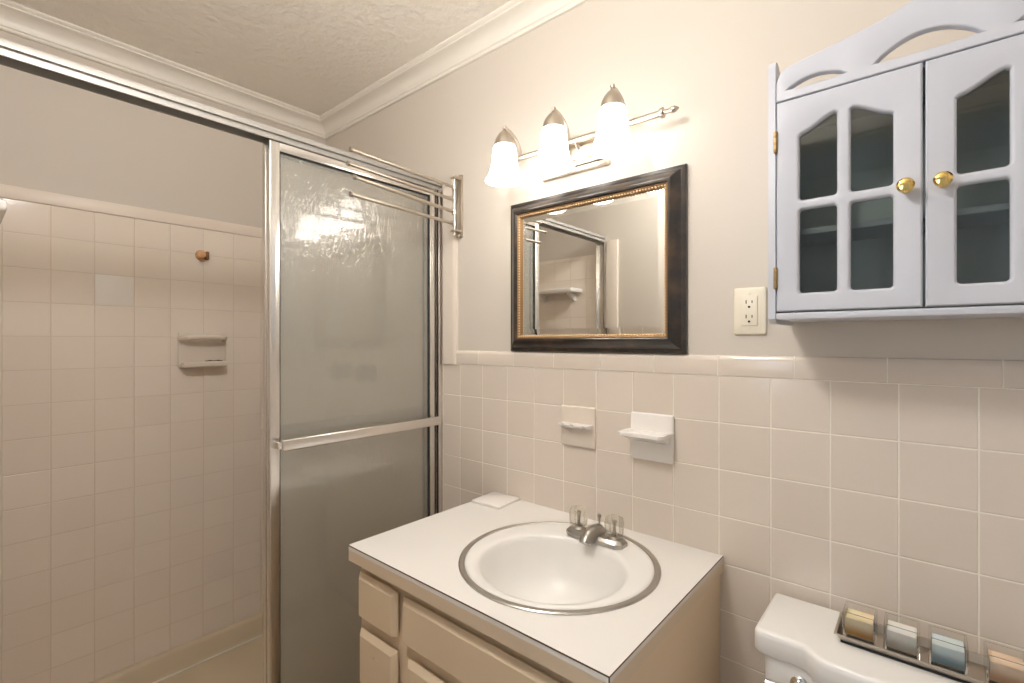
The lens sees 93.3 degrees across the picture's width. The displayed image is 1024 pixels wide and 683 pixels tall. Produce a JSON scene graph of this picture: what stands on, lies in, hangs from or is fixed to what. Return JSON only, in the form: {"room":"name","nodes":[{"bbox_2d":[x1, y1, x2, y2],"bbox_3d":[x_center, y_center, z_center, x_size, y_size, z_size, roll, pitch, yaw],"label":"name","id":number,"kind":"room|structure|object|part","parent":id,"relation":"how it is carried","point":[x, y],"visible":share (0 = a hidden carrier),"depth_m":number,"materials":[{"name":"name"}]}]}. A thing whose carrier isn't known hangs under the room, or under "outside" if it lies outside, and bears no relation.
{"room":"bathroom","nodes":[
{"label":"bathroom","id":0,"kind":"room"},
{"bbox_2d":[0,30,325,682],"bbox_3d":[-1.328,0.106,1.894,0.121,2.387,1.425,0,0,41],"label":"wall","id":1,"kind":"structure","parent":0,"point":[131,479],"depth_m":1.72,"materials":[{"name":"beige tile"}]},
{"bbox_2d":[0,0,326,139],"bbox_3d":[-1.264,-1.003,1.832,0.070,0.070,1.227,0,0,41],"label":"trim","id":2,"kind":"structure","parent":1,"relation":"attached to","point":[16,19],"depth_m":1.75,"materials":[{"name":"white paint"}]},
{"bbox_2d":[195,250,208,260],"bbox_3d":[-1.217,-0.340,1.903,0.036,0.044,0.044,0,0,41],"label":"wall hook","id":3,"kind":"object","parent":1,"relation":"attached to","point":[201,255],"visible":1,"depth_m":1.90,"materials":[{"name":"brown wood"}]},
{"bbox_2d":[177,332,227,367],"bbox_3d":[-1.205,0.032,1.897,0.063,0.136,0.172,0,0,41],"label":"soap dish","id":4,"kind":"object","parent":1,"relation":"attached to","point":[195,349],"visible":1,"depth_m":1.89,"materials":[{"name":"ceramic"}]},
{"bbox_2d":[180,360,226,367],"bbox_3d":[-1.205,0.086,1.892,0.054,0.027,0.150,0,0,40],"label":"tray","id":5,"kind":"object","parent":4,"relation":"on","point":[183,363],"depth_m":1.87,"materials":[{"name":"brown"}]},
{"bbox_2d":[10,0,510,115],"bbox_3d":[-0.264,-1.077,0.985,2.920,0.080,1.425,0,0,41],"label":"ceiling","id":6,"kind":"structure","parent":0,"point":[312,56],"depth_m":1.63,"materials":[{"name":"paint"}]},
{"bbox_2d":[566,505,626,549],"bbox_3d":[0.200,0.463,1.199,0.160,0.075,0.094,0,0,41],"label":"faucet","id":7,"kind":"object","parent":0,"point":[596,533],"visible":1,"depth_m":1.19,"materials":[{"name":"silver metal"}]},
{"bbox_3d":[0.172,0.455,1.245,0.012,0.037,0.012,0,0,40],"label":"knob stem","id":8,"kind":"part","parent":7,"relation":"part of","materials":[{"name":"silver metal"}]},
{"bbox_3d":[0.172,0.449,1.245,0.046,0.047,0.046,0,0,-27],"label":"knob","id":9,"kind":"part","parent":7,"relation":"part of","materials":[{"name":"clear plastic"}]},
{"bbox_3d":[0.200,0.479,1.199,0.042,0.043,0.094,0,0,40],"label":"spout","id":10,"kind":"part","parent":7,"relation":"part of","materials":[{"name":"silver metal"}]},
{"bbox_3d":[0.209,0.486,1.210,0.160,0.016,0.052,0,0,40],"label":"plate","id":11,"kind":"part","parent":7,"relation":"part of","materials":[{"name":"silver metal"}]},
{"bbox_3d":[0.249,0.449,1.179,0.046,0.047,0.046,0,0,-27],"label":"knob","id":12,"kind":"part","parent":7,"relation":"part of","materials":[{"name":"clear plastic"}]},
{"bbox_3d":[0.249,0.455,1.179,0.012,0.037,0.012,0,0,40],"label":"knob stem","id":13,"kind":"part","parent":7,"relation":"part of","materials":[{"name":"silver metal"}]},
{"bbox_2d":[326,0,1023,682],"bbox_3d":[0.153,0.106,1.488,2.900,2.387,0.119,0,0,41],"label":"wall","id":14,"kind":"structure","parent":0,"point":[878,465],"depth_m":1.12,"materials":[{"name":"beige paint"}]},
{"bbox_2d":[0,38,441,513],"bbox_3d":[-0.667,0.315,1.322,0.056,1.798,1.213,0,0,41],"label":"shower door frame","id":15,"kind":"object","parent":14,"relation":"attached to","point":[13,55],"visible":0.51,"depth_m":1.20,"materials":[{"name":"grey metal"}]},
{"bbox_2d":[267,140,440,682],"bbox_3d":[-0.459,0.322,1.525,0.057,1.737,0.586,0,0,41],"label":"shower door","id":16,"kind":"structure","parent":15,"relation":"attached to","point":[352,420],"depth_m":1.47,"materials":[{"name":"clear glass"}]},
{"bbox_3d":[-0.473,-0.535,1.536,0.020,0.024,0.531,0,0,40],"label":"rail","id":17,"kind":"part","parent":16,"relation":"part of","materials":[{"name":"silver metal"}]},
{"bbox_2d":[345,146,462,237],"bbox_3d":[-0.319,-0.478,1.526,0.043,0.220,0.467,0,0,34],"label":"towel rack","id":18,"kind":"object","parent":14,"relation":"attached to","point":[459,187],"visible":1,"depth_m":1.54,"materials":[{"name":"silver metal"}]},
{"bbox_3d":[-0.324,-0.494,1.518,0.017,0.018,0.439,0,0,36],"label":"swing arm","id":19,"kind":"part","parent":18,"relation":"part of","materials":[{"name":"silver metal"}]},
{"bbox_3d":[-0.321,-0.411,1.522,0.017,0.018,0.428,0,0,36],"label":"swing arm","id":20,"kind":"part","parent":18,"relation":"part of","materials":[{"name":"silver metal"}]},
{"bbox_3d":[-0.322,-0.538,1.524,0.017,0.018,0.426,0,0,36],"label":"swing arm","id":21,"kind":"part","parent":18,"relation":"part of","materials":[{"name":"silver metal"}]},
{"bbox_3d":[-0.313,-0.452,1.514,0.017,0.018,0.434,0,0,32],"label":"swing arm","id":22,"kind":"part","parent":18,"relation":"part of","materials":[{"name":"silver metal"}]},
{"bbox_3d":[-0.201,-0.476,1.689,0.010,0.208,0.009,0,0,40],"label":"pivot post","id":23,"kind":"part","parent":18,"relation":"part of","materials":[{"name":"silver metal"}]},
{"bbox_3d":[-0.184,-0.478,1.710,0.022,0.220,0.010,0,0,40],"label":"wall plate","id":24,"kind":"part","parent":18,"relation":"part of","materials":[{"name":"silver metal"}]},
{"bbox_2d":[320,0,588,139],"bbox_3d":[0.109,-1.003,1.421,2.692,0.070,0.070,0,0,41],"label":"trim","id":25,"kind":"structure","parent":14,"relation":"attached to","point":[514,19],"depth_m":1.70,"materials":[{"name":"white paint"}]},
{"bbox_2d":[558,405,595,448],"bbox_3d":[0.180,0.243,1.373,0.114,0.116,0.038,0,0,41],"label":"toothbrush holder","id":26,"kind":"object","parent":14,"relation":"attached to","point":[578,423],"visible":1,"depth_m":1.38,"materials":[{"name":"ceramic"}]},
{"bbox_2d":[485,84,678,186],"bbox_3d":[0.141,-0.552,1.323,0.609,0.162,0.176,0,0,41],"label":"vanity light","id":27,"kind":"object","parent":14,"relation":"attached to","point":[559,155],"visible":1,"depth_m":1.29,"materials":[{"name":"white glass"}]},
{"bbox_3d":[-0.022,-0.523,1.422,0.114,0.105,0.114,0,0,40],"label":"lamp shade","id":28,"kind":"part","parent":27,"relation":"part of","materials":[{"name":"white glass"}]},
{"bbox_3d":[0.005,-0.597,1.453,0.011,0.069,0.075,0,0,40],"label":"arm","id":29,"kind":"part","parent":27,"relation":"part of","materials":[{"name":"silver metal"}]},
{"bbox_3d":[0.113,-0.523,1.307,0.114,0.105,0.114,0,0,40],"label":"lamp shade","id":30,"kind":"part","parent":27,"relation":"part of","materials":[{"name":"white glass"}]},
{"bbox_3d":[0.139,-0.597,1.338,0.011,0.069,0.075,0,0,40],"label":"arm","id":31,"kind":"part","parent":27,"relation":"part of","materials":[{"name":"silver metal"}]},
{"bbox_3d":[0.174,-0.535,1.390,0.232,0.098,0.030,0,0,40],"label":"plate","id":32,"kind":"part","parent":27,"relation":"part of","materials":[{"name":"silver metal"}]},
{"bbox_3d":[0.248,-0.523,1.191,0.114,0.105,0.114,0,0,40],"label":"lamp shade","id":33,"kind":"part","parent":27,"relation":"part of","materials":[{"name":"white glass"}]},
{"bbox_2d":[511,163,687,353],"bbox_3d":[0.207,-0.203,1.361,0.566,0.467,0.032,0,0,41],"label":"wall mirror","id":34,"kind":"object","parent":14,"relation":"attached to","point":[600,268],"visible":1,"depth_m":1.32,"materials":[{"name":"dark wood"},{"name":"gold leaf"},{"name":"silver mirror glass"}]},
{"bbox_2d":[522,187,664,335],"bbox_3d":[0.211,-0.203,1.366,0.468,0.369,0.014,0,0,40],"label":"mirror glass","id":35,"kind":"object","parent":34,"relation":"attached to","point":[593,265],"depth_m":1.34,"materials":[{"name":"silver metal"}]},
{"bbox_2d":[618,411,673,463],"bbox_3d":[0.336,0.245,1.217,0.122,0.122,0.074,0,0,41],"label":"soap ledge","id":36,"kind":"object","parent":14,"relation":"attached to","point":[651,435],"visible":1,"depth_m":1.22,"materials":[{"name":"white ceramic"}]},
{"bbox_2d":[734,286,766,334],"bbox_3d":[0.537,-0.069,1.094,0.069,0.107,0.010,0,0,41],"label":"wall outlet","id":37,"kind":"object","parent":14,"relation":"attached to","point":[750,303],"visible":1,"depth_m":1.09,"materials":[{"name":"beige plastic"}]},
{"bbox_2d":[741,296,757,325],"bbox_3d":[0.535,-0.069,1.091,0.034,0.066,0.004,0,0,40],"label":"receptacle","id":38,"kind":"object","parent":37,"relation":"attached to","point":[749,304],"depth_m":1.09,"materials":[{"name":"beige plastic"}]},
{"bbox_2d":[768,0,1023,325],"bbox_3d":[0.703,-0.293,0.825,0.448,0.518,0.204,0,0,41],"label":"upper cabinet","id":39,"kind":"object","parent":14,"relation":"attached to","point":[896,186],"visible":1,"depth_m":0.83,"materials":[{"name":"grey paint"}]},
{"bbox_3d":[0.546,-0.281,0.977,0.012,0.494,0.176,0,0,40],"label":"panel","id":40,"kind":"part","parent":39,"relation":"part of","materials":[{"name":"grey paint"}]},
{"bbox_3d":[0.578,-0.250,0.842,0.208,0.390,0.014,0,0,40],"label":"door","id":41,"kind":"part","parent":39,"relation":"part of","materials":[{"name":"grey paint"}]},
{"bbox_2d":[800,202,1008,246],"bbox_3d":[0.720,-0.205,0.845,0.423,0.011,0.130,0,0,40],"label":"shelf","id":42,"kind":"object","parent":39,"relation":"attached to","point":[987,219],"depth_m":0.85,"materials":[{"name":"grey paint"}]},
{"bbox_3d":[0.628,-0.248,0.772,0.024,0.024,0.028,0,0,40],"label":"knob","id":43,"kind":"part","parent":39,"relation":"part of","materials":[{"name":"gold metal"}]},
{"bbox_3d":[0.662,-0.248,0.743,0.024,0.024,0.028,0,0,40],"label":"knob","id":44,"kind":"part","parent":39,"relation":"part of","materials":[{"name":"gold metal"}]},
{"bbox_3d":[0.740,-0.250,0.705,0.208,0.390,0.014,0,0,40],"label":"door","id":45,"kind":"part","parent":39,"relation":"part of","materials":[{"name":"grey paint"}]},
{"bbox_3d":[-0.843,1.340,0.306,2.920,0.080,3.210,0,0,40],"label":"floor","id":46,"kind":"structure","parent":0,"visible":0},
{"bbox_2d":[89,612,262,682],"bbox_3d":[-0.961,1.234,1.573,0.855,0.129,1.211,0,0,41],"label":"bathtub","id":47,"kind":"object","parent":46,"relation":"on","point":[233,653],"visible":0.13,"depth_m":1.85,"materials":[{"name":"ceramic"}]},
{"bbox_2d":[261,142,266,682],"bbox_3d":[-0.506,0.322,1.561,0.057,1.737,0.582,0,0,41],"label":"shower door","id":48,"kind":"structure","parent":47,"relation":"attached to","point":[264,430],"depth_m":1.33,"materials":[{"name":"silver metal"}]},
{"bbox_2d":[359,568,719,682],"bbox_3d":[0.048,0.918,1.161,0.706,0.759,0.524,0,0,41],"label":"vanity cabinet","id":49,"kind":"object","parent":46,"relation":"on","point":[404,638],"visible":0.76,"depth_m":1.02,"materials":[{"name":"beige paint"}]},
{"bbox_3d":[-0.318,0.619,1.143,0.152,0.103,0.021,0,0,40],"label":"drawer","id":50,"kind":"part","parent":49,"relation":"part of","materials":[{"name":"beige paint"}]},
{"bbox_3d":[-0.316,0.766,1.142,0.147,0.127,0.021,0,0,40],"label":"drawer","id":51,"kind":"part","parent":49,"relation":"part of","materials":[{"name":"beige paint"}]},
{"bbox_3d":[-0.142,0.940,0.993,0.230,0.480,0.021,0,0,40],"label":"door","id":52,"kind":"part","parent":49,"relation":"part of","materials":[{"name":"beige paint"}]},
{"bbox_3d":[-0.056,0.618,0.920,0.489,0.097,0.021,0,0,40],"label":"drawer panel","id":53,"kind":"part","parent":49,"relation":"part of","materials":[{"name":"beige paint"}]},
{"bbox_2d":[348,500,722,682],"bbox_3d":[0.045,0.519,1.159,0.721,0.038,0.536,0,0,41],"label":"countertop","id":54,"kind":"structure","parent":49,"relation":"on","point":[420,557],"depth_m":0.97,"materials":[{"name":"white laminate"}]},
{"bbox_2d":[472,492,519,508],"bbox_3d":[-0.050,0.495,1.513,0.108,0.008,0.108,0,0,38],"label":"tile","id":55,"kind":"object","parent":54,"relation":"on","point":[496,500],"depth_m":1.50,"materials":[{"name":"white ceramic"}]},
{"bbox_2d":[458,521,660,614],"bbox_3d":[0.105,0.565,1.108,0.453,0.141,0.453,0,0,41],"label":"sink","id":56,"kind":"object","parent":54,"relation":"in","point":[536,567],"visible":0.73,"depth_m":1.17,"materials":[{"name":"white ceramic"}]},
{"bbox_2d":[755,593,960,682],"bbox_3d":[0.538,0.918,0.615,0.514,0.760,0.694,0,0,41],"label":"toilet","id":57,"kind":"object","parent":46,"relation":"on","point":[797,639],"visible":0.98,"depth_m":0.87,"materials":[{"name":"white ceramic"}]},
{"bbox_3d":[0.497,0.618,0.868,0.071,0.040,0.041,0,0,40],"label":"flush lever","id":58,"kind":"part","parent":57,"relation":"part of","materials":[{"name":"silver metal"}]},
{"bbox_3d":[0.698,0.743,0.801,0.484,0.324,0.189,0,0,40],"label":"tank","id":59,"kind":"part","parent":57,"relation":"part of","materials":[{"name":"white ceramic"}]},
{"bbox_2d":[834,612,987,682],"bbox_3d":[0.707,0.529,0.809,0.273,0.017,0.088,0,0,41],"label":"tray","id":60,"kind":"object","parent":57,"relation":"on","point":[976,661],"visible":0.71,"depth_m":0.81,"materials":[{"name":"silver metal"}]},
{"bbox_2d":[842,601,877,645],"bbox_3d":[0.629,0.509,0.875,0.048,0.045,0.048,0,0,41],"label":"glass candle","id":61,"kind":"object","parent":60,"relation":"on","point":[858,625],"visible":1,"depth_m":0.87,"materials":[{"name":"yellow wax"}]},
{"bbox_2d":[883,612,919,659],"bbox_3d":[0.674,0.509,0.837,0.048,0.045,0.048,0,0,41],"label":"glass candle","id":62,"kind":"object","parent":60,"relation":"on","point":[900,638],"visible":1,"depth_m":0.83,"materials":[{"name":"white wax"}]},
{"bbox_2d":[928,625,968,675],"bbox_3d":[0.719,0.509,0.798,0.048,0.045,0.048,0,0,41],"label":"glass candle","id":63,"kind":"object","parent":60,"relation":"on","point":[948,653],"visible":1,"depth_m":0.79,"materials":[{"name":"blue wax"}]},
{"bbox_2d":[984,641,1023,682],"bbox_3d":[0.771,0.509,0.754,0.048,0.045,0.048,0,0,41],"label":"glass candle","id":64,"kind":"object","parent":60,"relation":"on","point":[1001,668],"visible":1,"depth_m":0.75,"materials":[{"name":"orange wax"}]},
{"bbox_3d":[-0.699,0.107,0.491,2.900,2.387,0.109,0,0,40],"label":"wall","id":65,"kind":"structure","parent":0,"visible":0},
{"bbox_2d":[0,200,7,223],"bbox_3d":[-1.240,-0.269,1.093,0.325,0.067,0.120,0,0,41],"label":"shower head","id":66,"kind":"object","parent":65,"relation":"attached to","point":[3,205],"visible":1,"depth_m":1.03,"materials":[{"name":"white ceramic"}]}
]}

